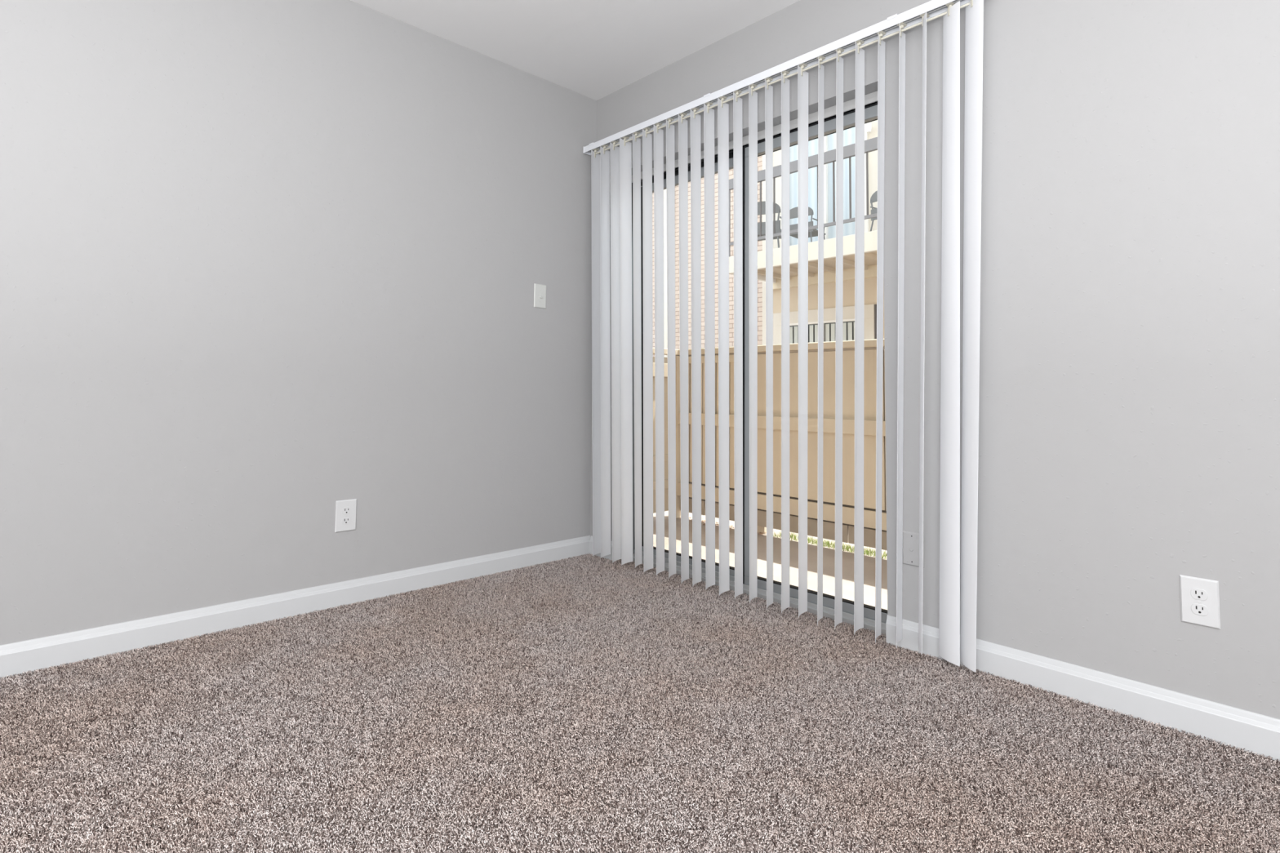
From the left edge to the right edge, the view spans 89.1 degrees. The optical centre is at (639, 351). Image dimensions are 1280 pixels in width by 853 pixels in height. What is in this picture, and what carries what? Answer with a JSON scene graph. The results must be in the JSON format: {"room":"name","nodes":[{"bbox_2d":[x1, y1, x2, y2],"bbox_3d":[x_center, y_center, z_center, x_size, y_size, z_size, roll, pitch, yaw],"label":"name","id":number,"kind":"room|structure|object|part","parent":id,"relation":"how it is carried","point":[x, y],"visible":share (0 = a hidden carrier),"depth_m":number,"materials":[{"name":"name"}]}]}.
{"room":"empty apartment room","nodes":[
{"label":"empty apartment room","id":0,"kind":"room"},
{"bbox_2d":[0,0,596,644],"bbox_3d":[-1.843,-0.288,2.132,4.600,2.590,0.200,4,-5,-43],"label":"wall","id":1,"kind":"structure","parent":0,"point":[265,265],"depth_m":2.43,"materials":[{"name":"grey paint"}]},
{"bbox_2d":[0,535,590,678],"bbox_3d":[-1.783,0.913,1.983,4.200,0.094,0.013,4,-5,-43],"label":"baseboard","id":2,"kind":"structure","parent":1,"relation":"attached to","point":[15,658],"depth_m":2.34,"materials":[{"name":"white wood"}]},
{"bbox_2d":[334,498,356,533],"bbox_3d":[-1.168,0.651,2.585,0.081,0.124,0.007,4,-5,-43],"label":"electrical outlet","id":3,"kind":"object","parent":1,"relation":"attached to","point":[345,510],"visible":1,"depth_m":2.58,"materials":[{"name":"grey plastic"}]},
{"bbox_2d":[341,516,351,524],"bbox_3d":[-1.167,0.671,2.582,0.035,0.028,0.002,4,-5,-43],"label":"socket","id":4,"kind":"object","parent":3,"relation":"attached to","point":[344,520],"depth_m":2.58,"materials":[{"name":"white plastic"}]},
{"bbox_2d":[342,506,351,514],"bbox_3d":[-1.167,0.631,2.584,0.035,0.028,0.002,4,-5,-43],"label":"socket","id":5,"kind":"object","parent":3,"relation":"attached to","point":[345,510],"depth_m":2.58,"materials":[{"name":"white plastic"}]},
{"bbox_2d":[533,283,546,308],"bbox_3d":[-0.497,-0.281,3.261,0.073,0.120,0.018,4,-5,-43],"label":"light switch","id":6,"kind":"object","parent":1,"relation":"attached to","point":[540,290],"visible":1,"depth_m":3.26,"materials":[{"name":"grey plastic"}]},
{"bbox_2d":[351,0,799,100],"bbox_3d":[-0.178,-1.616,0.467,4.200,0.100,4.600,4,-5,-43],"label":"ceiling","id":7,"kind":"structure","parent":0,"point":[593,49],"depth_m":2.87,"materials":[{"name":"white paint"}]},
{"bbox_2d":[0,556,1279,852],"bbox_3d":[-0.143,0.903,0.376,4.370,0.040,4.600,4,-5,-43],"label":"floor","id":8,"kind":"structure","parent":0,"point":[595,671],"depth_m":1.47,"materials":[{"name":"carpet"}]},
{"bbox_2d":[0,553,1279,852],"bbox_3d":[0.003,0.937,1.331,2.615,0.010,3.403,4,-5,-43],"label":"carpet","id":9,"kind":"object","parent":8,"relation":"on","point":[255,632],"visible":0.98,"depth_m":1.60,"materials":[{"name":"carpet"}]},
{"bbox_2d":[652,120,884,357],"bbox_3d":[2.219,-1.579,10.819,3.900,6.510,13.500,4,-5,-43],"label":"apartment building","id":10,"kind":"structure","parent":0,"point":[870,128],"depth_m":9.49,"materials":[{"name":"beige concrete"}]},
{"bbox_3d":[1.278,-1.842,9.316,0.024,0.975,0.024,4,-5,-43],"label":"rail post","id":11,"kind":"part","parent":10,"relation":"part of","materials":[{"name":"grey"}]},
{"bbox_3d":[2.053,-1.537,10.300,0.250,6.360,0.100,4,-5,-43],"label":"corner trim","id":12,"kind":"part","parent":10,"relation":"part of","materials":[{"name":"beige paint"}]},
{"bbox_2d":[757,200,781,248],"bbox_3d":[1.823,-1.664,9.380,0.585,0.904,0.650,-1,-4,26],"label":"balcony chair","id":13,"kind":"object","parent":10,"relation":"on","point":[778,229],"visible":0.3,"depth_m":9.15,"materials":[{"name":"grey metal"}]},
{"bbox_3d":[1.721,-2.035,9.188,0.540,0.189,0.019,-1,-4,26],"label":"backrest","id":14,"kind":"part","parent":13,"relation":"part of","materials":[{"name":"grey"}]},
{"bbox_3d":[1.830,-1.729,9.396,0.529,0.178,0.513,-1,-4,26],"label":"seat","id":15,"kind":"part","parent":13,"relation":"part of","materials":[{"name":"grey"}]},
{"bbox_3d":[1.933,-1.612,9.025,0.041,0.760,0.131,1,-3,-10],"label":"leg","id":16,"kind":"part","parent":13,"relation":"part of","materials":[{"name":"grey metal"}]},
{"bbox_3d":[3.239,-2.502,7.293,0.045,0.145,5.720,4,-5,-43],"label":"balcony handrail","id":17,"kind":"part","parent":10,"relation":"part of","materials":[{"name":"grey metal"}]},
{"bbox_3d":[3.230,-1.641,7.242,0.025,0.040,5.720,4,-5,-43],"label":"rail","id":18,"kind":"part","parent":10,"relation":"part of","materials":[{"name":"grey metal"}]},
{"bbox_2d":[789,206,826,242],"bbox_3d":[2.246,-1.591,8.843,0.455,0.703,0.505,-2,-4,40],"label":"balcony chair","id":19,"kind":"object","parent":10,"relation":"on","point":[793,212],"visible":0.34,"depth_m":8.74,"materials":[{"name":"grey metal"}]},
{"bbox_3d":[2.129,-1.879,8.719,0.420,0.147,0.015,-2,-4,40],"label":"backrest","id":20,"kind":"part","parent":19,"relation":"part of","materials":[{"name":"grey"}]},
{"bbox_3d":[2.254,-1.642,8.854,0.412,0.139,0.399,-2,-4,40],"label":"seat","id":21,"kind":"part","parent":19,"relation":"part of","materials":[{"name":"grey"}]},
{"bbox_3d":[2.263,-1.552,8.555,0.032,0.591,0.102,0,-3,4],"label":"leg","id":22,"kind":"part","parent":19,"relation":"part of","materials":[{"name":"grey metal"}]},
{"bbox_2d":[789,321,854,343],"bbox_3d":[2.639,0.005,9.416,0.004,0.810,1.118,4,-5,-43],"label":"railing","id":23,"kind":"object","parent":10,"relation":"attached to","point":[829,327],"depth_m":9.39,"materials":[{"name":"grey metal"}]},
{"bbox_2d":[789,126,855,245],"bbox_3d":[2.736,-2.389,9.577,0.005,2.070,1.250,4,-5,-43],"label":"window","id":24,"kind":"structure","parent":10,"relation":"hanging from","point":[849,135],"depth_m":9.53,"materials":[{"name":"clear glass"}]},
{"bbox_3d":[2.724,-2.390,9.565,0.090,2.230,1.370,4,-5,-43],"label":"door frame","id":25,"kind":"part","parent":10,"relation":"part of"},
{"bbox_2d":[870,190,877,231],"bbox_3d":[3.112,-1.636,7.932,0.505,0.703,0.455,3,-4,-31],"label":"balcony chair","id":26,"kind":"object","parent":10,"relation":"on","point":[873,197],"visible":0.22,"depth_m":7.97,"materials":[{"name":"grey metal"}]},
{"bbox_3d":[2.832,-1.579,7.991,0.102,0.591,0.032,0,-3,5],"label":"leg","id":27,"kind":"part","parent":26,"relation":"part of","materials":[{"name":"grey metal"}]},
{"bbox_3d":[2.957,-1.921,7.852,0.015,0.147,0.420,3,-4,-31],"label":"backrest","id":28,"kind":"part","parent":26,"relation":"part of","materials":[{"name":"grey"}]},
{"bbox_3d":[3.122,-1.687,7.941,0.399,0.139,0.412,3,-4,-31],"label":"seat","id":29,"kind":"part","parent":26,"relation":"part of","materials":[{"name":"grey"}]},
{"bbox_2d":[590,0,1279,719],"bbox_3d":[1.404,-0.266,1.904,0.200,2.590,4.600,4,-5,-43],"label":"wall","id":30,"kind":"structure","parent":0,"point":[1129,387],"depth_m":1.85,"materials":[{"name":"grey paint"}]},
{"bbox_2d":[631,90,887,635],"bbox_3d":[0.486,0.113,2.880,0.134,2.150,1.515,4,-5,-43],"label":"door","id":31,"kind":"structure","parent":30,"relation":"in","point":[871,99],"depth_m":2.83,"materials":[{"name":"grey metal"}]},
{"bbox_3d":[0.486,0.050,2.884,0.105,1.955,1.515,4,-5,-43],"label":"frame","id":32,"kind":"part","parent":31,"relation":"part of","materials":[{"name":"grey metal"}]},
{"bbox_3d":[0.253,0.066,3.147,0.028,1.919,0.740,4,-5,-43],"label":"fixed panel","id":33,"kind":"part","parent":31,"relation":"part of","materials":[{"name":"clear glass"}]},
{"bbox_3d":[0.491,-0.940,2.957,0.124,0.040,1.485,4,-5,-43],"label":"head casing","id":34,"kind":"part","parent":31,"relation":"part of","materials":[{"name":"grey paint"}]},
{"bbox_3d":[0.720,0.034,2.604,0.028,1.928,0.728,4,-5,-43],"label":"sliding panel","id":35,"kind":"part","parent":31,"relation":"part of","materials":[{"name":"clear glass"}]},
{"bbox_2d":[582,0,983,672],"bbox_3d":[0.409,-0.069,2.712,0.114,2.136,2.026,4,-5,-43],"label":"vertical blind","id":36,"kind":"object","parent":30,"relation":"attached to","point":[956,645],"visible":1,"depth_m":2.63,"materials":[{"name":"white plastic"}]},
{"bbox_3d":[0.412,-1.109,2.765,0.007,0.007,1.983,4,-5,-43],"label":"tilt rod","id":37,"kind":"part","parent":36,"relation":"part of","materials":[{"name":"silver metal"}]},
{"bbox_3d":[0.419,-1.087,2.765,0.004,0.006,1.895,4,-5,-43],"label":"spacer chain","id":38,"kind":"part","parent":36,"relation":"part of","materials":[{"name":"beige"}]},
{"bbox_2d":[902,530,924,568],"bbox_3d":[0.921,0.666,2.196,0.009,0.112,0.073,4,-5,-43],"label":"cable plate","id":39,"kind":"object","parent":30,"relation":"attached to","point":[910,540],"visible":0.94,"depth_m":2.20,"materials":[{"name":"grey plastic"}]},
{"bbox_2d":[589,535,1279,761],"bbox_3d":[1.318,0.933,1.755,0.013,0.094,4.587,4,-5,-43],"label":"baseboard","id":40,"kind":"structure","parent":30,"relation":"attached to","point":[1233,726],"depth_m":1.77,"materials":[{"name":"white wood"}]},
{"bbox_2d":[1179,574,1220,629],"bbox_3d":[1.430,0.639,1.662,0.007,0.120,0.077,4,-5,-43],"label":"electrical outlet","id":41,"kind":"object","parent":30,"relation":"attached to","point":[1199,597],"visible":1,"depth_m":1.66,"materials":[{"name":"white plastic"}]},
{"bbox_2d":[1190,588,1208,600],"bbox_3d":[1.429,0.620,1.661,0.002,0.027,0.034,4,-5,-43],"label":"socket","id":42,"kind":"object","parent":41,"relation":"attached to","point":[1196,594],"depth_m":1.66,"materials":[{"name":"white plastic"}]},
{"bbox_2d":[1191,603,1208,616],"bbox_3d":[1.429,0.658,1.659,0.002,0.027,0.034,4,-5,-43],"label":"socket","id":43,"kind":"object","parent":41,"relation":"attached to","point":[1197,609],"depth_m":1.66,"materials":[{"name":"white plastic"}]},
{"label":"outside","id":44,"kind":"structure","parent":0,"visible":0},
{"bbox_2d":[653,511,887,609],"bbox_3d":[4.881,1.610,8.292,13.800,0.100,18.000,4,-5,-43],"label":"patio slab","id":45,"kind":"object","parent":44,"point":[828,554],"depth_m":3.90,"materials":[{"name":"concrete"}]},
{"bbox_2d":[653,347,680,518],"bbox_3d":[-0.213,0.620,4.783,1.495,1.348,0.090,4,-5,-43],"label":"fence","id":46,"kind":"object","parent":45,"relation":"on","point":[665,350],"visible":0.13,"depth_m":5.18,"materials":[{"name":"beige paint"}]},
{"bbox_3d":[-0.237,0.809,4.732,1.410,0.045,0.033,4,-5,-43],"label":"rail","id":47,"kind":"part","parent":46,"relation":"part of","materials":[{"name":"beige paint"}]},
{"bbox_3d":[-0.239,1.013,4.720,1.410,0.065,0.033,4,-5,-43],"label":"rail","id":48,"kind":"part","parent":46,"relation":"part of","materials":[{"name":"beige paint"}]},
{"bbox_3d":[-0.229,0.117,4.774,1.410,0.108,0.033,4,-5,-43],"label":"rail","id":49,"kind":"part","parent":46,"relation":"part of","materials":[{"name":"beige paint"}]},
{"bbox_3d":[-0.212,-0.029,4.809,1.470,0.048,0.070,4,-5,-43],"label":"cap rail","id":50,"kind":"part","parent":46,"relation":"part of","materials":[{"name":"beige paint"}]},
{"bbox_3d":[0.296,0.681,5.264,0.090,1.295,0.090,4,-5,-43],"label":"post","id":51,"kind":"part","parent":46,"relation":"part of","materials":[{"name":"beige paint"}]},
{"bbox_2d":[688,517,766,534],"bbox_3d":[0.609,1.300,4.883,0.157,0.019,0.797,4,-5,-43],"label":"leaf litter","id":52,"kind":"object","parent":45,"relation":"on","point":[760,533],"visible":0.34,"depth_m":4.87,"materials":[{"name":"brown plant"}]},
{"bbox_2d":[676,338,886,550],"bbox_3d":[1.883,0.576,3.650,0.145,1.348,4.530,4,-5,-43],"label":"privacy fence","id":53,"kind":"object","parent":45,"relation":"on","point":[870,345],"visible":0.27,"depth_m":4.35,"materials":[{"name":"beige paint"}]},
{"bbox_3d":[0.548,0.057,5.044,0.038,0.056,0.710,4,-5,-43],"label":"rail","id":54,"kind":"part","parent":53,"relation":"part of","materials":[{"name":"beige paint"}]},
{"bbox_3d":[0.893,0.658,4.735,0.082,1.290,0.090,4,-5,-43],"label":"post","id":55,"kind":"part","parent":53,"relation":"part of","materials":[{"name":"beige paint"}]},
{"bbox_3d":[1.885,-0.074,3.684,0.120,0.048,4.530,4,-5,-43],"label":"cap rail","id":56,"kind":"part","parent":53,"relation":"part of","materials":[{"name":"beige paint"}]},
{"bbox_3d":[1.846,0.452,3.621,0.038,0.090,4.530,4,-5,-43],"label":"rail","id":57,"kind":"part","parent":53,"relation":"part of","materials":[{"name":"beige paint"}]},
{"bbox_3d":[1.839,1.014,3.587,0.038,0.100,4.530,4,-5,-43],"label":"rail","id":58,"kind":"part","parent":53,"relation":"part of","materials":[{"name":"beige paint"}]},
{"bbox_2d":[773,531,886,559],"bbox_3d":[1.867,1.228,3.648,0.185,0.045,2.646,4,-5,-43],"label":"grass strip","id":59,"kind":"object","parent":45,"relation":"on","point":[868,553],"visible":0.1,"depth_m":4.25,"materials":[{"name":"green plant"}]}
]}

